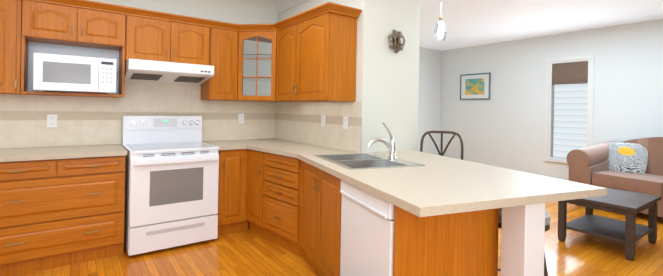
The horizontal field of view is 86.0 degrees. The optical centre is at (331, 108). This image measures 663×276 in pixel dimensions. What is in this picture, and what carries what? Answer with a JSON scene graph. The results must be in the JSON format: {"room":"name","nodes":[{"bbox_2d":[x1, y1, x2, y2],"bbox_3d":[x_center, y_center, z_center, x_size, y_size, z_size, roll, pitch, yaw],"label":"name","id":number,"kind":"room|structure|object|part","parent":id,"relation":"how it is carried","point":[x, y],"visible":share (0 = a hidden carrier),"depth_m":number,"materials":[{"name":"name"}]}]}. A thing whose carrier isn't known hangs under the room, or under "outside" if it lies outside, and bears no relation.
{"room":"kitchen","nodes":[
{"label":"kitchen","id":0,"kind":"room"},
{"bbox_2d":[3,0,273,148],"bbox_3d":[-2.460,-0.076,3.356,4.220,2.670,0.120,1,0,-36],"label":"wall","id":1,"kind":"structure","parent":0,"point":[174,9],"depth_m":3.87,"materials":[{"name":"beige paint"}]},
{"bbox_2d":[0,0,23,94],"bbox_3d":[-2.801,-0.540,2.822,0.511,0.824,0.327,1,0,-36],"label":"upper cabinet","id":2,"kind":"object","parent":1,"relation":"attached to","point":[9,9],"depth_m":2.81,"materials":[{"name":"brown wood"}]},
{"bbox_2d":[47,115,56,126],"bbox_3d":[-2.528,0.108,3.215,0.072,0.115,0.009,1,0,-36],"label":"electrical outlet","id":3,"kind":"object","parent":1,"relation":"attached to","point":[51,120],"visible":1,"depth_m":3.21,"materials":[{"name":"white plastic"}]},
{"bbox_2d":[20,0,127,96],"bbox_3d":[-2.295,-0.530,3.190,0.740,0.824,0.327,1,0,-36],"label":"upper cabinet","id":4,"kind":"object","parent":1,"relation":"attached to","point":[83,28],"depth_m":3.11,"materials":[{"name":"brown wood"}]},
{"bbox_2d":[33,53,116,93],"bbox_3d":[-2.249,-0.295,3.139,0.570,0.307,0.374,1,0,-36],"label":"microwave","id":5,"kind":"object","parent":4,"relation":"in","point":[62,73],"visible":0.96,"depth_m":2.98,"materials":[{"name":"white plastic"}]},
{"bbox_2d":[0,89,151,184],"bbox_3d":[-2.571,0.111,2.160,2.379,0.462,1.684,1,0,-36],"label":"backsplash","id":6,"kind":"structure","parent":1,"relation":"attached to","point":[95,123],"depth_m":3.13,"materials":[{"name":"beige tile"}]},
{"bbox_2d":[128,8,211,65],"bbox_3d":[-1.680,-0.690,3.633,0.766,0.482,0.325,1,0,-36],"label":"upper cabinet","id":7,"kind":"object","parent":1,"relation":"attached to","point":[154,36],"depth_m":3.49,"materials":[{"name":"brown wood"}]},
{"bbox_2d":[125,59,213,84],"bbox_3d":[-1.631,-0.359,3.558,0.752,0.170,0.496,1,0,-36],"label":"range hood","id":8,"kind":"object","parent":7,"relation":"attached to","point":[139,70],"visible":0.98,"depth_m":3.42,"materials":[{"name":"white metal"}]},
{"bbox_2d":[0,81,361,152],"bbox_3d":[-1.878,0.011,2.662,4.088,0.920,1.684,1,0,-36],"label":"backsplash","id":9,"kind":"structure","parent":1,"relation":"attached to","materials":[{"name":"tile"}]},
{"bbox_2d":[152,93,271,164],"bbox_3d":[-1.292,0.134,3.090,0.785,0.462,1.684,1,0,-36],"label":"backsplash","id":10,"kind":"structure","parent":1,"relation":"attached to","point":[220,123],"depth_m":4.03,"materials":[{"name":"beige tile"}]},
{"bbox_2d":[148,0,277,22],"bbox_3d":[-2.270,-1.267,3.226,4.096,0.278,0.280,1,0,-36],"label":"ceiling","id":11,"kind":"structure","parent":1,"relation":"attached to","point":[264,10],"depth_m":4.21,"materials":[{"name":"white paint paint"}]},
{"bbox_2d":[200,20,239,99],"bbox_3d":[-1.246,-0.511,3.951,0.308,0.824,0.325,1,0,-36],"label":"upper cabinet","id":12,"kind":"object","parent":1,"relation":"attached to","point":[222,86],"depth_m":3.82,"materials":[{"name":"brown wood"}]},
{"bbox_2d":[238,114,243,122],"bbox_3d":[-1.085,0.114,4.265,0.072,0.115,0.009,1,0,-36],"label":"electrical outlet","id":13,"kind":"object","parent":1,"relation":"attached to","point":[240,118],"visible":1,"depth_m":4.26,"materials":[{"name":"white plastic"}]},
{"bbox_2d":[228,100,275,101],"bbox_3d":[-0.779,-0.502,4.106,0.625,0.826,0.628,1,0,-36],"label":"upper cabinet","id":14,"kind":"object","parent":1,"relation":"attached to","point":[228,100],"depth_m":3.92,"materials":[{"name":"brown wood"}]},
{"bbox_2d":[236,24,275,99],"bbox_3d":[-0.812,-0.505,3.885,0.318,0.820,0.318,1,0,-36],"label":"upper cabinet","id":15,"kind":"object","parent":1,"relation":"attached to","point":[255,43],"depth_m":3.88,"materials":[{"name":"brown wood"}]},
{"bbox_3d":[-1.582,-0.896,2.692,3.596,0.064,1.370,1,0,-36],"label":"cabinet crown","id":16,"kind":"part","parent":15,"relation":"part of","materials":[{"name":"brown wood"}]},
{"bbox_2d":[276,16,295,101],"bbox_3d":[-0.344,-0.494,3.763,0.322,0.824,0.433,1,0,-36],"label":"upper cabinet","id":17,"kind":"object","parent":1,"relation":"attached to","point":[286,30],"depth_m":3.67,"materials":[{"name":"brown wood"}]},
{"bbox_2d":[275,0,307,13],"bbox_3d":[-0.236,-1.286,3.818,0.110,0.163,1.658,1,0,-36],"label":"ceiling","id":18,"kind":"structure","parent":1,"relation":"attached to","point":[282,5],"depth_m":4.28,"materials":[{"name":"white paint"}]},
{"bbox_2d":[292,4,359,101],"bbox_3d":[-0.060,-0.488,3.371,0.322,0.824,0.534,1,0,-36],"label":"upper cabinet","id":19,"kind":"object","parent":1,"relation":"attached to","point":[309,55],"depth_m":3.19,"materials":[{"name":"brown wood"}]},
{"bbox_2d":[14,201,662,275],"bbox_3d":[1.045,1.352,2.555,8.990,0.050,7.510,1,0,-36],"label":"floor","id":20,"kind":"structure","parent":0,"point":[245,253],"depth_m":3.10,"materials":[{"name":"orange wood"}]},
{"bbox_2d":[0,173,124,275],"bbox_3d":[-2.334,0.824,3.022,0.947,0.875,0.582,1,0,-36],"label":"base cabinet","id":21,"kind":"object","parent":20,"relation":"on","point":[62,203],"depth_m":2.81,"materials":[{"name":"brown wood"}]},
{"bbox_2d":[122,116,218,255],"bbox_3d":[-1.574,0.661,3.463,0.758,1.170,0.695,1,0,-36],"label":"stove","id":22,"kind":"object","parent":20,"relation":"on","point":[171,179],"visible":1,"depth_m":3.25,"materials":[{"name":"white metal"}]},
{"bbox_2d":[217,165,335,275],"bbox_3d":[-0.343,0.862,3.305,1.007,0.875,2.466,1,0,-36],"label":"base cabinet","id":23,"kind":"object","parent":20,"relation":"on","point":[298,216],"depth_m":3.27,"materials":[{"name":"brown wood"}]},
{"bbox_2d":[260,150,606,240],"bbox_3d":[0.161,0.412,3.064,1.590,0.043,3.439,1,0,-36],"label":"countertop","id":24,"kind":"structure","parent":23,"relation":"on","point":[466,196],"depth_m":1.88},
{"bbox_2d":[312,153,423,168],"bbox_3d":[0.216,0.477,2.730,0.582,0.169,0.745,1,0,-36],"label":"sink","id":25,"kind":"object","parent":24,"relation":"in","point":[353,160],"depth_m":2.75,"materials":[{"name":"silver metal"}]},
{"bbox_2d":[367,122,399,156],"bbox_3d":[0.401,0.250,2.795,0.251,0.290,0.096,1,0,-36],"label":"faucet","id":26,"kind":"object","parent":24,"relation":"on","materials":[{"name":"silver metal"}]},
{"bbox_3d":[0.960,0.889,1.793,0.163,0.874,0.167,1,0,-36],"label":"peninsula post","id":27,"kind":"part","parent":24,"relation":"part of","materials":[{"name":"white"}]},
{"bbox_2d":[340,180,393,275],"bbox_3d":[0.432,0.875,2.080,0.608,0.857,0.596,1,0,-22],"label":"dishwasher","id":28,"kind":"object","parent":20,"relation":"on","point":[367,230],"visible":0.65,"depth_m":1.94,"materials":[{"name":"white metal"}]},
{"bbox_2d":[336,193,531,275],"bbox_3d":[0.373,0.876,2.399,0.972,0.875,1.396,1,0,-36],"label":"base cabinet","id":29,"kind":"object","parent":20,"relation":"on","point":[421,247],"depth_m":1.76,"materials":[{"name":"brown wood"}]},
{"bbox_2d":[420,131,463,159],"bbox_3d":[1.025,0.770,3.304,0.537,1.114,0.533,1,0,-36],"label":"bar stool","id":30,"kind":"object","parent":20,"relation":"on","point":[442,153],"visible":0.29,"depth_m":3.47,"materials":[{"name":"brown metal"}]},
{"bbox_2d":[498,208,550,275],"bbox_3d":[1.122,0.959,2.194,0.415,0.742,0.416,1,0,-36],"label":"bar stool","id":31,"kind":"object","parent":20,"relation":"on","point":[547,220],"visible":0.06,"depth_m":2.07,"materials":[{"name":"brown metal"}]},
{"bbox_2d":[558,187,660,260],"bbox_3d":[2.824,1.119,3.635,0.830,0.480,0.650,1,0,-36],"label":"coffee table","id":32,"kind":"object","parent":20,"relation":"on","point":[628,232],"visible":0.88,"depth_m":3.52,"materials":[{"name":"brown wood"}]},
{"bbox_2d":[566,137,662,216],"bbox_3d":[4.315,0.872,4.420,0.920,1.030,2.148,1,0,-28],"label":"sofa","id":33,"kind":"object","parent":20,"relation":"on","point":[635,165],"visible":0.75,"depth_m":4.88,"materials":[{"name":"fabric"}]},
{"bbox_2d":[606,142,647,173],"bbox_3d":[4.149,0.695,5.008,0.198,0.430,0.464,1,0,-36],"label":"pillow","id":34,"kind":"object","parent":33,"relation":"on","point":[628,157],"depth_m":4.96,"materials":[{"name":"grey fabric"}]},
{"bbox_2d":[277,0,419,152],"bbox_3d":[-0.237,-0.035,4.527,0.755,2.670,2.780,1,0,-36],"label":"wall block","id":35,"kind":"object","parent":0,"point":[387,85],"visible":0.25,"depth_m":3.37,"materials":[{"name":"beige paint"}]},
{"bbox_2d":[268,101,361,160],"bbox_3d":[-0.601,0.147,3.593,0.924,0.462,1.684,1,0,-36],"label":"backsplash","id":36,"kind":"structure","parent":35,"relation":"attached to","point":[295,129],"depth_m":3.63,"materials":[{"name":"beige tile"}]},
{"bbox_2d":[321,115,325,126],"bbox_3d":[-0.085,0.124,3.645,0.009,0.115,0.072,1,0,-36],"label":"electrical outlet","id":37,"kind":"object","parent":35,"relation":"attached to","point":[323,120],"visible":1,"depth_m":3.64,"materials":[{"name":"white plastic"}]},
{"bbox_2d":[343,116,347,128],"bbox_3d":[0.133,0.128,3.346,0.009,0.115,0.072,1,0,-36],"label":"electrical outlet","id":38,"kind":"object","parent":35,"relation":"attached to","point":[345,122],"visible":1,"depth_m":3.34,"materials":[{"name":"white plastic"}]},
{"bbox_2d":[388,29,404,52],"bbox_3d":[0.640,-0.643,3.376,0.228,0.223,0.086,1,0,-36],"label":"artwork","id":39,"kind":"object","parent":35,"relation":"attached to","point":[397,40],"visible":1,"depth_m":3.35,"materials":[{"name":"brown metal"}]},
{"bbox_2d":[417,47,440,154],"bbox_3d":[0.910,-0.016,7.005,4.015,2.670,0.120,1,0,-36],"label":"wall","id":40,"kind":"structure","parent":0,"point":[429,98],"depth_m":7.84,"materials":[{"name":"white paint"}]},
{"bbox_2d":[419,0,662,50],"bbox_3d":[1.097,-1.383,2.553,8.990,0.080,7.510,1,0,-36],"label":"ceiling","id":41,"kind":"structure","parent":0,"point":[469,23],"depth_m":5.09,"materials":[{"name":"white paint"}]},
{"bbox_2d":[434,16,446,40],"bbox_3d":[1.311,-1.080,4.261,0.154,0.518,0.146,1,0,-36],"label":"pendant light","id":42,"kind":"object","parent":41,"relation":"hanging from","point":[440,32],"visible":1,"depth_m":4.21,"materials":[{"name":"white glass"}]},
{"bbox_2d":[440,19,662,180],"bbox_3d":[4.657,0.057,5.162,0.120,2.670,7.270,1,0,-36],"label":"wall","id":43,"kind":"structure","parent":0,"point":[506,121],"depth_m":6.38,"materials":[{"name":"white paint"}]},
{"bbox_2d":[460,73,490,99],"bbox_3d":[2.971,-0.462,7.372,0.020,0.540,0.680,1,0,-36],"label":"picture","id":44,"kind":"object","parent":43,"relation":"attached to","point":[475,86],"visible":0.98,"depth_m":7.35,"materials":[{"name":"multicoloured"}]},
{"bbox_2d":[544,55,593,162],"bbox_3d":[4.024,0.032,6.006,0.152,1.805,0.710,1,0,-36],"label":"window","id":45,"kind":"structure","parent":43,"relation":"in","point":[569,110],"depth_m":6.03,"materials":[{"name":"white"}]},
{"bbox_2d":[552,61,587,84],"bbox_3d":[4.024,-0.616,5.996,0.044,0.391,0.592,1,0,-36],"label":"shade","id":46,"kind":"object","parent":45,"relation":"attached to","point":[563,72],"depth_m":5.98,"materials":[{"name":"brown fabric"}]},
{"bbox_3d":[4.047,0.032,6.023,0.005,1.635,0.540,1,0,-36],"label":"glass","id":47,"kind":"part","parent":45,"relation":"part of","materials":[{"name":"white"}]}
]}

